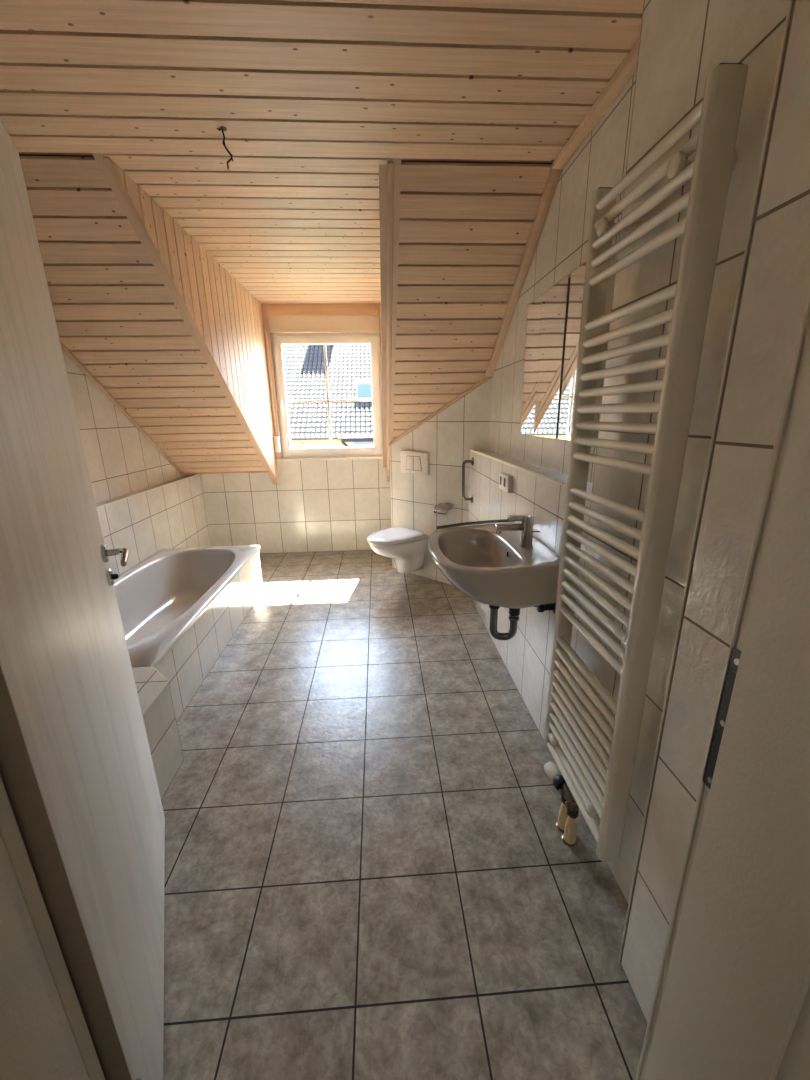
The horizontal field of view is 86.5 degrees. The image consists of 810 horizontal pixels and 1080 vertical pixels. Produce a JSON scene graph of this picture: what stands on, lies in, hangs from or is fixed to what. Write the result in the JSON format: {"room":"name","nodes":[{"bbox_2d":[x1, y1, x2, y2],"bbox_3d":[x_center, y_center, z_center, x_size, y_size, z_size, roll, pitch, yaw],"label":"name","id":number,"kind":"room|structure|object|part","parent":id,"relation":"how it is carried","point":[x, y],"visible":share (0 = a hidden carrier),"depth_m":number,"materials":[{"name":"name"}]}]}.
{"room":"bathroom","nodes":[
{"label":"bathroom","id":0,"kind":"room"},
{"bbox_2d":[62,351,184,502],"bbox_3d":[-2.081,-0.812,2.159,0.120,1.608,4.045,-2,16,-3],"label":"wall","id":1,"kind":"structure","parent":0,"point":[120,460],"depth_m":3.01,"materials":[{"name":"beige tile"}]},
{"bbox_2d":[60,341,183,474],"bbox_3d":[-2.054,-1.047,2.862,0.028,1.506,2.116,-2,16,-3],"label":"trim","id":2,"kind":"structure","parent":1,"relation":"attached to","point":[65,349],"depth_m":3.05,"materials":[{"name":"brown wood"}]},
{"bbox_2d":[184,471,269,474],"bbox_3d":[-1.698,-0.641,4.104,0.850,0.018,0.021,-2,16,-3],"label":"trim","id":3,"kind":"structure","parent":1,"relation":"attached to","point":[244,471],"depth_m":4.10,"materials":[{"name":"brown wood"}]},
{"bbox_2d":[18,152,265,472],"bbox_3d":[-1.683,-1.090,2.896,0.914,1.527,2.125,-2,16,-3],"label":"ceiling","id":4,"kind":"structure","parent":0,"point":[113,311],"depth_m":2.43,"materials":[{"name":"brown wood"}]},
{"bbox_2d":[92,153,278,484],"bbox_3d":[-1.253,-1.024,3.070,0.054,1.755,2.484,-2,16,-3],"label":"wall","id":5,"kind":"structure","parent":0,"point":[228,318],"depth_m":2.82,"materials":[{"name":"brown wood"}]},
{"bbox_2d":[103,157,272,472],"bbox_3d":[-1.228,-1.076,2.913,0.023,1.506,2.120,-2,16,-3],"label":"trim","id":6,"kind":"structure","parent":5,"relation":"attached to","point":[107,160],"depth_m":2.21,"materials":[{"name":"brown wood"}]},
{"bbox_2d":[266,332,280,452],"bbox_3d":[-1.263,-1.387,4.107,0.050,1.090,0.056,-2,16,-3],"label":"belt winder","id":7,"kind":"object","parent":5,"relation":"attached to","point":[276,438],"visible":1,"depth_m":4.17,"materials":[{"name":"white plastic"}]},
{"bbox_2d":[202,333,390,553],"bbox_3d":[-0.981,-1.077,4.389,2.700,2.438,0.240,-2,16,-3],"label":"wall","id":8,"kind":"structure","parent":0,"point":[322,505],"depth_m":4.47,"materials":[{"name":"beige tile"}]},
{"bbox_2d":[261,304,281,457],"bbox_3d":[-1.274,-1.485,4.118,0.052,1.382,0.020,-2,16,-3],"label":"trim","id":9,"kind":"structure","parent":8,"relation":"attached to","point":[263,306],"depth_m":4.07,"materials":[{"name":"brown wood"}]},
{"bbox_2d":[267,303,380,315],"bbox_3d":[-0.762,-2.128,3.977,1.100,0.098,0.030,-2,16,-3],"label":"trim","id":10,"kind":"structure","parent":8,"relation":"attached to","point":[352,309],"depth_m":3.97,"materials":[{"name":"brown wood"}]},
{"bbox_2d":[268,315,382,460],"bbox_3d":[-0.753,-1.459,4.207,1.120,1.330,0.166,-2,16,-3],"label":"window","id":11,"kind":"structure","parent":8,"relation":"in","point":[284,330],"depth_m":4.12,"materials":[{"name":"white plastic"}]},
{"bbox_3d":[-1.193,-1.302,4.169,0.033,0.160,0.062,-2,16,-3],"label":"handle","id":12,"kind":"part","parent":11,"relation":"part of","materials":[{"name":"white plastic"}]},
{"bbox_3d":[-0.741,-0.824,4.366,1.120,0.022,0.095,-2,16,-3],"label":"sill","id":13,"kind":"part","parent":11,"relation":"part of","materials":[{"name":"white paint"}]},
{"bbox_2d":[379,304,381,397],"bbox_3d":[-0.217,-1.513,4.179,0.030,1.397,0.020,-2,16,-3],"label":"trim","id":14,"kind":"structure","parent":8,"relation":"attached to","point":[379,304],"depth_m":4.05,"materials":[{"name":"brown wood"}]},
{"bbox_2d":[0,0,643,303],"bbox_3d":[-0.681,-1.663,2.129,2.828,0.041,4.285,-2,16,-3],"label":"ceiling","id":15,"kind":"structure","parent":0,"point":[310,97],"depth_m":1.40,"materials":[{"name":"brown wood"}]},
{"bbox_2d":[217,126,232,169],"bbox_3d":[-0.648,-1.415,1.553,0.042,0.127,0.024,6,18,22],"label":"wire","id":16,"kind":"object","parent":15,"relation":"hanging from","point":[222,128],"visible":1,"depth_m":1.55,"materials":[{"name":"black plastic"}]},
{"bbox_2d":[386,158,400,481],"bbox_3d":[-0.103,-1.062,3.134,0.054,1.755,2.484,-2,16,-3],"label":"wall","id":17,"kind":"structure","parent":0,"point":[397,161],"depth_m":2.25,"materials":[{"name":"brown wood"}]},
{"bbox_2d":[387,162,393,469],"bbox_3d":[-0.112,-1.111,2.975,0.028,1.508,2.121,-2,16,-3],"label":"trim","id":18,"kind":"structure","parent":17,"relation":"attached to","point":[390,165],"depth_m":2.24,"materials":[{"name":"brown wood"}]},
{"bbox_2d":[161,550,647,1079],"bbox_3d":[-0.657,0.721,2.769,3.050,0.120,4.305,-2,16,-3],"label":"floor","id":19,"kind":"structure","parent":0,"point":[370,873],"depth_m":1.38,"materials":[{"name":"grey tile"}]},
{"bbox_2d":[96,474,211,574],"bbox_3d":[-1.980,0.310,2.491,0.145,0.865,4.045,-2,16,-3],"label":"wall ledge","id":20,"kind":"object","parent":19,"relation":"on","point":[174,515],"visible":0.11,"depth_m":3.42,"materials":[{"name":"beige tile"}]},
{"bbox_2d":[97,474,198,507],"bbox_3d":[-1.917,-0.109,2.381,0.008,0.009,4.020,-2,16,-3],"label":"trim","id":21,"kind":"structure","parent":20,"relation":"attached to","point":[196,474],"depth_m":3.22,"materials":[{"name":"white tile"}]},
{"bbox_2d":[132,666,183,799],"bbox_3d":[-1.365,0.904,1.270,0.908,0.386,1.238,-2,16,-3],"label":"tiled bench","id":22,"kind":"object","parent":19,"relation":"on","point":[153,689],"visible":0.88,"depth_m":1.68,"materials":[{"name":"beige tile"}]},
{"bbox_2d":[114,545,262,721],"bbox_3d":[-1.521,0.486,2.710,0.781,0.390,1.772,-2,16,-3],"label":"bathtub","id":23,"kind":"object","parent":19,"relation":"on","point":[180,608],"visible":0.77,"depth_m":2.87,"materials":[{"name":"ceramic"}]},
{"bbox_2d":[114,545,259,667],"bbox_3d":[-1.520,0.468,2.705,0.778,0.351,1.772,-2,16,-3],"label":"tub","id":24,"kind":"object","parent":23,"relation":"in","point":[179,607],"depth_m":2.93,"materials":[{"name":"white ceramic"}]},
{"bbox_2d":[468,450,592,768],"bbox_3d":[0.631,0.129,2.483,0.148,1.134,1.915,-2,16,-3],"label":"wall ledge","id":25,"kind":"object","parent":19,"relation":"on","point":[526,656],"visible":0.29,"depth_m":2.07,"materials":[{"name":"beige tile"}]},
{"bbox_2d":[462,457,473,502],"bbox_3d":[0.460,-0.438,3.171,0.081,0.335,0.080,-2,16,-3],"label":"grab bar","id":26,"kind":"object","parent":25,"relation":"attached to","point":[471,461],"visible":1,"depth_m":3.16,"materials":[{"name":"silver metal"}]},
{"bbox_2d":[428,519,559,608],"bbox_3d":[0.342,0.088,1.882,0.490,0.190,0.713,-2,16,-3],"label":"washbasin","id":27,"kind":"object","parent":25,"relation":"attached to","point":[490,567],"visible":0.95,"depth_m":1.63,"materials":[{"name":"ceramic"}]},
{"bbox_3d":[0.355,-0.083,2.158,0.425,0.017,0.031,-6,17,-15],"label":"rail","id":28,"kind":"part","parent":27,"relation":"part of","materials":[{"name":"silver metal"}]},
{"bbox_2d":[489,605,519,639],"bbox_3d":[0.484,0.320,1.862,0.243,0.248,0.068,1,16,7],"label":"trap","id":29,"kind":"object","parent":27,"relation":"attached to","point":[514,614],"visible":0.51,"depth_m":1.86,"materials":[{"name":"silver metal"}]},
{"bbox_2d":[495,514,539,547],"bbox_3d":[0.466,-0.038,1.781,0.181,0.134,0.056,-2,16,-3],"label":"faucet","id":30,"kind":"object","parent":27,"relation":"on","point":[526,527],"visible":1,"depth_m":1.76,"materials":[{"name":"silver metal"}]},
{"bbox_3d":[0.443,-0.054,1.780,0.138,0.032,0.034,0,16,2],"label":"spout","id":31,"kind":"part","parent":30,"relation":"part of","materials":[{"name":"silver metal"}]},
{"bbox_3d":[0.478,-0.089,1.766,0.106,0.030,0.052,-2,16,-3],"label":"lever","id":32,"kind":"part","parent":30,"relation":"part of","materials":[{"name":"silver metal"}]},
{"bbox_2d":[499,472,512,492],"bbox_3d":[0.538,-0.309,2.303,0.030,0.088,0.165,-2,16,-3],"label":"wall socket","id":33,"kind":"object","parent":25,"relation":"attached to","point":[505,480],"visible":1,"depth_m":2.26,"materials":[{"name":"white plastic"}]},
{"bbox_2d":[470,449,590,492],"bbox_3d":[0.552,-0.410,2.313,0.011,0.011,1.892,-2,16,-3],"label":"trim","id":34,"kind":"structure","parent":25,"relation":"attached to","point":[485,455],"depth_m":2.01,"materials":[{"name":"white tile"}]},
{"bbox_2d":[537,603,555,613],"bbox_3d":[0.568,0.264,1.728,0.072,0.070,0.052,-2,16,-3],"label":"angle valve","id":35,"kind":"object","parent":25,"relation":"attached to","point":[540,608],"visible":0.71,"depth_m":1.72,"materials":[{"name":"metal"}]},
{"bbox_3d":[0.544,0.274,1.729,0.024,0.036,0.036,-2,16,-3],"label":"knob","id":36,"kind":"part","parent":35,"relation":"part of","materials":[{"name":"black plastic"}]},
{"bbox_2d":[556,803,567,832],"bbox_3d":[0.554,0.951,1.493,0.049,0.110,0.048,-2,16,-3],"label":"pipe sleeve","id":37,"kind":"object","parent":19,"relation":"on","point":[560,824],"visible":0.52,"depth_m":1.48,"materials":[{"name":"beige plastic"}]},
{"bbox_2d":[562,816,576,846],"bbox_3d":[0.557,0.965,1.445,0.049,0.110,0.048,-2,16,-3],"label":"pipe sleeve","id":38,"kind":"object","parent":19,"relation":"on","point":[570,831],"visible":0.9,"depth_m":1.44,"materials":[{"name":"beige plastic"}]},
{"bbox_2d":[571,0,788,903],"bbox_3d":[0.745,-0.133,1.095,0.238,2.408,0.615,-2,16,-3],"label":"wall pier","id":39,"kind":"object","parent":19,"relation":"on","point":[682,41],"visible":0.25,"depth_m":1.00,"materials":[{"name":"beige tile"}]},
{"bbox_2d":[543,63,747,861],"bbox_3d":[0.568,-0.009,1.177,0.113,1.774,0.445,-2,16,-3],"label":"towel radiator","id":40,"kind":"object","parent":39,"relation":"attached to","point":[599,782],"visible":1,"depth_m":1.04,"materials":[{"name":"metal"}]},
{"bbox_2d":[544,762,578,818],"bbox_3d":[0.542,0.858,1.490,0.051,0.070,0.183,-4,16,-9],"label":"valve","id":41,"kind":"object","parent":40,"relation":"attached to","point":[552,771],"visible":0.95,"depth_m":1.47,"materials":[{"name":"white plastic"}]},
{"bbox_2d":[389,378,491,585],"bbox_3d":[0.316,-0.479,3.558,1.071,1.712,0.141,13,21,40],"label":"wall","id":42,"kind":"structure","parent":0,"point":[448,437],"depth_m":3.46,"materials":[{"name":"beige tile"}]},
{"bbox_2d":[367,527,428,572],"bbox_3d":[-0.077,0.118,3.621,0.372,0.373,0.551,13,21,40],"label":"toilet","id":43,"kind":"object","parent":42,"relation":"attached to","point":[407,547],"visible":0.99,"depth_m":3.52,"materials":[{"name":"white ceramic"}]},
{"bbox_3d":[-0.103,-0.036,3.548,0.372,0.036,0.481,13,21,40],"label":"lid","id":44,"kind":"part","parent":43,"relation":"part of","materials":[{"name":"white plastic"}]},
{"bbox_3d":[-0.101,-0.009,3.559,0.364,0.015,0.451,13,21,40],"label":"seat","id":45,"kind":"part","parent":43,"relation":"part of","materials":[{"name":"white plastic"}]},
{"bbox_2d":[401,451,428,474],"bbox_3d":[0.079,-0.644,3.604,0.296,0.184,0.033,13,21,40],"label":"flush plate","id":46,"kind":"object","parent":42,"relation":"attached to","point":[411,462],"visible":1,"depth_m":3.58,"materials":[{"name":"white plastic"}]},
{"bbox_2d":[388,376,492,445],"bbox_3d":[0.232,-0.986,3.369,1.008,0.519,0.018,13,21,40],"label":"trim","id":47,"kind":"structure","parent":42,"relation":"attached to","point":[487,378],"depth_m":3.29,"materials":[{"name":"brown wood"}]},
{"bbox_2d":[434,503,453,514],"bbox_3d":[0.314,-0.245,3.454,0.135,0.088,0.114,13,21,40],"label":"toilet paper holder","id":48,"kind":"object","parent":42,"relation":"attached to","point":[442,506],"visible":1,"depth_m":3.44,"materials":[{"name":"silver metal"}]},
{"bbox_2d":[379,159,553,466],"bbox_3d":[0.251,-1.154,3.003,0.826,1.527,2.125,-2,16,-3],"label":"ceiling","id":49,"kind":"structure","parent":0,"point":[465,226],"depth_m":2.21,"materials":[{"name":"brown wood"}]},
{"bbox_2d":[489,71,636,482],"bbox_3d":[0.719,-1.013,2.099,0.120,1.278,1.892,-2,16,-3],"label":"wall","id":50,"kind":"structure","parent":0,"point":[600,160],"depth_m":1.87,"materials":[{"name":"beige tile"}]},
{"bbox_2d":[486,162,561,375],"bbox_3d":[0.608,-1.350,2.381,0.045,0.751,1.048,-2,16,-3],"label":"trim","id":51,"kind":"structure","parent":50,"relation":"attached to","point":[554,174],"depth_m":2.17,"materials":[{"name":"brown wood"}]},
{"bbox_2d":[520,260,616,440],"bbox_3d":[0.627,-0.694,1.704,0.127,0.556,0.576,-2,16,-3],"label":"mirror","id":52,"kind":"object","parent":50,"relation":"attached to","point":[553,325],"visible":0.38,"depth_m":1.64,"materials":[{"name":"mirror"}]},
{"bbox_3d":[0.555,-0.749,1.895,0.004,0.556,0.170,-2,16,-5],"label":"mirror door","id":53,"kind":"part","parent":52,"relation":"part of","materials":[{"name":"clear glass"}]},
{"bbox_3d":[0.569,-0.689,1.691,0.004,0.556,0.248,-2,16,-3],"label":"mirror door","id":54,"kind":"part","parent":52,"relation":"part of","materials":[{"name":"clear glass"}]},
{"bbox_3d":[0.581,-0.632,1.494,0.004,0.556,0.138,-2,16,-2],"label":"mirror door","id":55,"kind":"part","parent":52,"relation":"part of","materials":[{"name":"clear glass"}]},
{"bbox_3d":[0.650,-0.615,1.433,0.116,0.551,0.010,-2,16,-3],"label":"panel","id":56,"kind":"part","parent":52,"relation":"part of","materials":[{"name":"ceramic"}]},
{"bbox_2d":[551,38,639,168],"bbox_3d":[0.661,-1.431,1.365,0.045,0.022,0.923,-2,16,-3],"label":"trim","id":57,"kind":"structure","parent":50,"relation":"attached to","point":[627,69],"depth_m":1.43,"materials":[{"name":"brown wood"}]},
{"bbox_2d":[620,0,809,1022],"bbox_3d":[0.723,-0.009,0.658,0.338,2.400,0.311,-2,16,-3],"label":"wall","id":58,"kind":"structure","parent":0,"point":[776,278],"depth_m":0.72,"materials":[{"name":"beige tile"}]},
{"bbox_2d":[618,0,792,962],"bbox_3d":[0.546,-0.034,0.801,0.005,2.388,0.006,-2,16,-3],"label":"trim","id":59,"kind":"structure","parent":58,"relation":"attached to","point":[790,1],"depth_m":0.74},
{"bbox_3d":[-0.244,0.054,0.368,3.650,2.488,0.160,-2,16,-3],"label":"wall","id":60,"kind":"structure","parent":0,"visible":0},
{"bbox_2d":[0,120,164,1079],"bbox_3d":[-0.698,0.158,0.900,0.173,1.994,0.880,-9,18,-27],"label":"door","id":61,"kind":"structure","parent":60,"relation":"in","point":[77,772],"depth_m":0.78,"materials":[{"name":"beige wood"}]},
{"bbox_3d":[-0.798,0.048,1.189,0.060,0.022,0.130,-9,18,-27],"label":"lever","id":62,"kind":"part","parent":61,"relation":"part of","materials":[{"name":"silver metal"}]},
{"bbox_2d":[0,283,809,1079],"bbox_3d":[-0.044,0.238,0.436,1.035,2.090,0.207,-2,16,-3],"label":"door frame","id":63,"kind":"structure","parent":60,"relation":"attached to","point":[731,1001],"depth_m":0.50,"materials":[{"name":"wood"}]},
{"bbox_3d":[-0.531,0.228,0.496,0.071,2.090,0.024,-2,16,-3],"label":"architrave","id":64,"kind":"part","parent":63,"relation":"part of","materials":[{"name":"white wood"}]},
{"bbox_3d":[0.397,0.228,0.536,0.002,0.202,0.024,-2,16,-3],"label":"strike plate","id":65,"kind":"part","parent":63,"relation":"part of","materials":[{"name":"metal"}]},
{"bbox_3d":[0.431,0.199,0.542,0.072,2.090,0.008,-2,16,-3],"label":"architrave","id":66,"kind":"part","parent":63,"relation":"part of","materials":[{"name":"white wood"}]},
{"bbox_3d":[0.439,0.248,0.373,0.078,2.090,0.022,-2,16,-3],"label":"architrave","id":67,"kind":"part","parent":63,"relation":"part of","materials":[{"name":"white wood"}]},
{"label":"outside","id":68,"kind":"structure","parent":0,"visible":0},
{"bbox_3d":[-2.097,-4.709,33.135,80.000,0.200,55.000,-2,16,-3],"label":"ground","id":69,"kind":"structure","parent":68,"visible":0},
{"bbox_2d":[294,442,308,447],"bbox_3d":[-4.513,-2.608,19.384,1.615,3.525,1.559,-2,16,-3],"label":"leafy shrub","id":70,"kind":"object","parent":69,"relation":"on","point":[301,446],"visible":0.02,"depth_m":18.95,"materials":[{"name":"green plant"}]},
{"bbox_2d":[282,344,372,447],"bbox_3d":[-2.752,-9.807,28.915,25.440,11.966,19.002,-2,16,-3],"label":"house","id":71,"kind":"structure","parent":69,"relation":"on","point":[349,366],"depth_m":22.47,"materials":[{"name":"concrete"}]},
{"bbox_3d":[-1.924,-7.801,22.416,1.080,0.687,0.871,-2,16,-3],"label":"pane","id":72,"kind":"part","parent":71,"relation":"part of","materials":[{"name":"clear glass"}]},
{"bbox_2d":[334,437,345,446],"bbox_3d":[-2.929,-2.869,19.906,0.896,3.683,0.878,-2,16,-3],"label":"leafy shrub","id":73,"kind":"object","parent":69,"relation":"on","point":[335,445],"visible":0.02,"depth_m":19.46,"materials":[{"name":"green plant"}]},
{"bbox_2d":[341,434,373,446],"bbox_3d":[-0.173,-2.410,17.914,4.500,3.820,2.700,-2,16,-3],"label":"garden shed","id":74,"kind":"object","parent":69,"relation":"on","point":[358,440],"visible":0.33,"depth_m":16.41,"materials":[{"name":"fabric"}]}
]}

